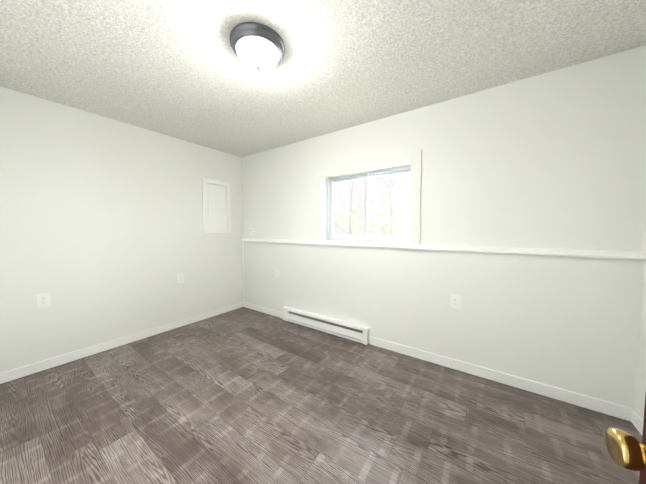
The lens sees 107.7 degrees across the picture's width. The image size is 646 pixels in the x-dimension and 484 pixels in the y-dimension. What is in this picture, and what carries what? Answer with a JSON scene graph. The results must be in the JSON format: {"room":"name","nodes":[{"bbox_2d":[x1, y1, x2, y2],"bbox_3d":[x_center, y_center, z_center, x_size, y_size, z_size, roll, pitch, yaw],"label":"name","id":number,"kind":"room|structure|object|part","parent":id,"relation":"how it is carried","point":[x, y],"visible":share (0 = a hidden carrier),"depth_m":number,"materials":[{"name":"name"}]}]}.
{"room":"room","nodes":[
{"label":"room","id":0,"kind":"room"},
{"bbox_2d":[0,86,242,372],"bbox_3d":[-2.081,-0.095,2.886,0.150,2.440,3.100,2,4,35],"label":"wall","id":1,"kind":"structure","parent":0,"point":[104,238],"depth_m":2.42,"materials":[{"name":"white paint"}]},
{"bbox_2d":[36,293,50,307],"bbox_3d":[-2.528,0.528,2.134,0.007,0.124,0.079,2,4,35],"label":"electrical outlet","id":2,"kind":"object","parent":1,"relation":"attached to","point":[43,299],"visible":1,"depth_m":2.13,"materials":[{"name":"white plastic"}]},
{"bbox_2d":[0,301,243,383],"bbox_3d":[-2.053,1.084,2.844,0.015,0.090,2.599,2,4,35],"label":"baseboard","id":3,"kind":"structure","parent":1,"relation":"attached to","point":[13,374],"depth_m":2.47,"materials":[{"name":"white wood"}]},
{"bbox_2d":[177,273,183,283],"bbox_3d":[-1.865,0.477,3.089,0.007,0.124,0.079,2,4,35],"label":"electrical outlet","id":4,"kind":"object","parent":1,"relation":"attached to","point":[180,278],"visible":1,"depth_m":3.08,"materials":[{"name":"white plastic"}]},
{"bbox_2d":[200,178,230,232],"bbox_3d":[-1.561,-0.517,3.462,0.022,0.767,0.459,2,4,35],"label":"electrical panel","id":5,"kind":"object","parent":1,"relation":"attached to","point":[216,205],"visible":1,"depth_m":3.45,"materials":[{"name":"white metal"}]},
{"bbox_2d":[0,307,641,483],"bbox_3d":[-0.341,1.239,1.718,4.520,0.100,3.150,2,4,35],"label":"floor","id":6,"kind":"structure","parent":0,"point":[243,395],"depth_m":1.58,"materials":[{"name":"grey laminate"}]},
{"bbox_2d":[0,0,645,156],"bbox_3d":[-0.341,-1.298,1.584,4.520,0.100,3.150,2,4,35],"label":"ceiling","id":7,"kind":"structure","parent":0,"point":[178,69],"depth_m":1.58,"materials":[{"name":"white paint"}]},
{"bbox_2d":[229,22,284,72],"bbox_3d":[-0.410,-1.163,1.491,0.336,0.158,0.336,2,4,35],"label":"ceiling light","id":8,"kind":"object","parent":7,"relation":"attached to","point":[258,47],"visible":1,"depth_m":1.40,"materials":[{"name":"silver metal"}]},
{"bbox_2d":[242,45,645,408],"bbox_3d":[0.466,-0.091,2.812,4.120,2.440,0.320,2,4,35],"label":"wall","id":9,"kind":"structure","parent":0,"point":[555,159],"depth_m":1.94,"materials":[{"name":"white paint"}]},
{"bbox_2d":[242,241,244,301],"bbox_3d":[-1.308,0.486,3.875,0.030,0.995,0.007,2,4,35],"label":"trim","id":10,"kind":"structure","parent":9,"relation":"attached to","point":[243,269],"depth_m":3.87,"materials":[{"name":"white wood"}]},
{"bbox_2d":[244,302,281,317],"bbox_3d":[-0.918,1.042,3.630,0.924,0.090,0.012,2,4,35],"label":"baseboard","id":11,"kind":"structure","parent":9,"relation":"attached to","point":[276,313],"depth_m":3.62,"materials":[{"name":"white wood"}]},
{"bbox_2d":[275,270,278,277],"bbox_3d":[-0.669,0.465,3.429,0.079,0.124,0.007,2,4,35],"label":"electrical outlet","id":12,"kind":"object","parent":9,"relation":"attached to","point":[276,273],"visible":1,"depth_m":3.43,"materials":[{"name":"white plastic"}]},
{"bbox_2d":[282,306,368,344],"bbox_3d":[-0.033,1.024,2.966,1.280,0.173,0.091,2,4,35],"label":"heater","id":13,"kind":"object","parent":9,"relation":"attached to","point":[349,330],"visible":1,"depth_m":2.88,"materials":[{"name":"white metal"}]},
{"bbox_2d":[327,165,410,242],"bbox_3d":[0.527,-0.416,2.813,1.095,0.820,0.080,2,4,35],"label":"window","id":14,"kind":"structure","parent":9,"relation":"in","point":[366,176],"depth_m":2.80,"materials":[{"name":"white plastic"}]},
{"bbox_2d":[319,149,421,243],"bbox_3d":[0.452,-0.450,2.621,1.198,0.908,0.018,2,4,35],"label":"window frame","id":15,"kind":"structure","parent":9,"relation":"in","point":[414,157],"depth_m":2.31,"materials":[{"name":"white wood"}]},
{"bbox_2d":[241,238,645,259],"bbox_3d":[0.371,0.026,2.682,4.119,0.050,0.052,2,4,35],"label":"trim","id":16,"kind":"structure","parent":9,"relation":"on","point":[638,255],"depth_m":1.98,"materials":[{"name":"white wood"}]},
{"bbox_2d":[450,294,460,308],"bbox_3d":[1.200,0.541,2.136,0.079,0.124,0.007,2,4,35],"label":"electrical outlet","id":17,"kind":"object","parent":9,"relation":"attached to","point":[455,301],"visible":1,"depth_m":2.13,"materials":[{"name":"white plastic"}]},
{"bbox_2d":[369,336,627,419],"bbox_3d":[1.274,1.123,2.110,1.841,0.090,0.014,2,4,35],"label":"baseboard","id":18,"kind":"structure","parent":9,"relation":"attached to","point":[608,408],"depth_m":1.91,"materials":[{"name":"white wood"}]},
{"bbox_2d":[634,223,645,420],"bbox_3d":[1.428,0.034,0.457,0.150,2.440,3.100,2,4,35],"label":"wall","id":19,"kind":"structure","parent":0,"point":[640,393],"depth_m":1.51,"materials":[{"name":"white paint"}]},
{"bbox_2d":[628,407,642,434],"bbox_3d":[1.311,1.208,0.496,0.015,0.090,2.629,2,4,35],"label":"baseboard","id":20,"kind":"structure","parent":19,"relation":"attached to","point":[633,416],"depth_m":1.52,"materials":[{"name":"white wood"}]},
{"bbox_3d":[-1.167,0.033,0.461,4.120,2.440,0.150,2,4,35],"label":"wall","id":21,"kind":"structure","parent":0,"visible":0},
{"bbox_2d":[605,394,645,483],"bbox_3d":[0.335,0.248,0.051,0.165,2.030,0.800,2,4,35],"label":"door","id":22,"kind":"structure","parent":21,"relation":"in","point":[626,450],"depth_m":0.36,"materials":[{"name":"brown metal"}]},
{"bbox_3d":[0.531,0.322,0.348,0.154,0.057,0.096,2,4,35],"label":"knob","id":23,"kind":"part","parent":22,"relation":"part of","materials":[{"name":"gold metal"}]},
{"bbox_3d":[1.978,0.479,4.253,13.000,0.050,3.680,2,4,35],"label":"ground","id":24,"kind":"structure","parent":0,"visible":0},
{"bbox_2d":[335,179,363,234],"bbox_3d":[1.029,-1.071,4.986,1.884,4.181,0.180,2,4,35],"label":"tree","id":25,"kind":"object","parent":24,"relation":"on","point":[361,223],"depth_m":5.14,"materials":[{"name":"grey plant"}]},
{"bbox_2d":[336,181,363,234],"bbox_3d":[0.808,-1.302,6.223,1.657,4.504,0.191,2,4,35],"label":"tree","id":26,"kind":"object","parent":24,"relation":"on","point":[350,232],"depth_m":6.28,"materials":[{"name":"grey plant"}]},
{"bbox_2d":[378,173,408,235],"bbox_3d":[1.780,-1.251,5.314,1.471,4.508,0.182,2,4,35],"label":"tree","id":27,"kind":"object","parent":24,"relation":"on","point":[391,210],"depth_m":5.46,"materials":[{"name":"grey plant"}]},
{"label":"outside","id":28,"kind":"structure","parent":0,"visible":0},
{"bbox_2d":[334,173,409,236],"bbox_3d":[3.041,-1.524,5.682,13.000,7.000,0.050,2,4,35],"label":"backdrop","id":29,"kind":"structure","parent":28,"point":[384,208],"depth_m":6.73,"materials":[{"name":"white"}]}
]}

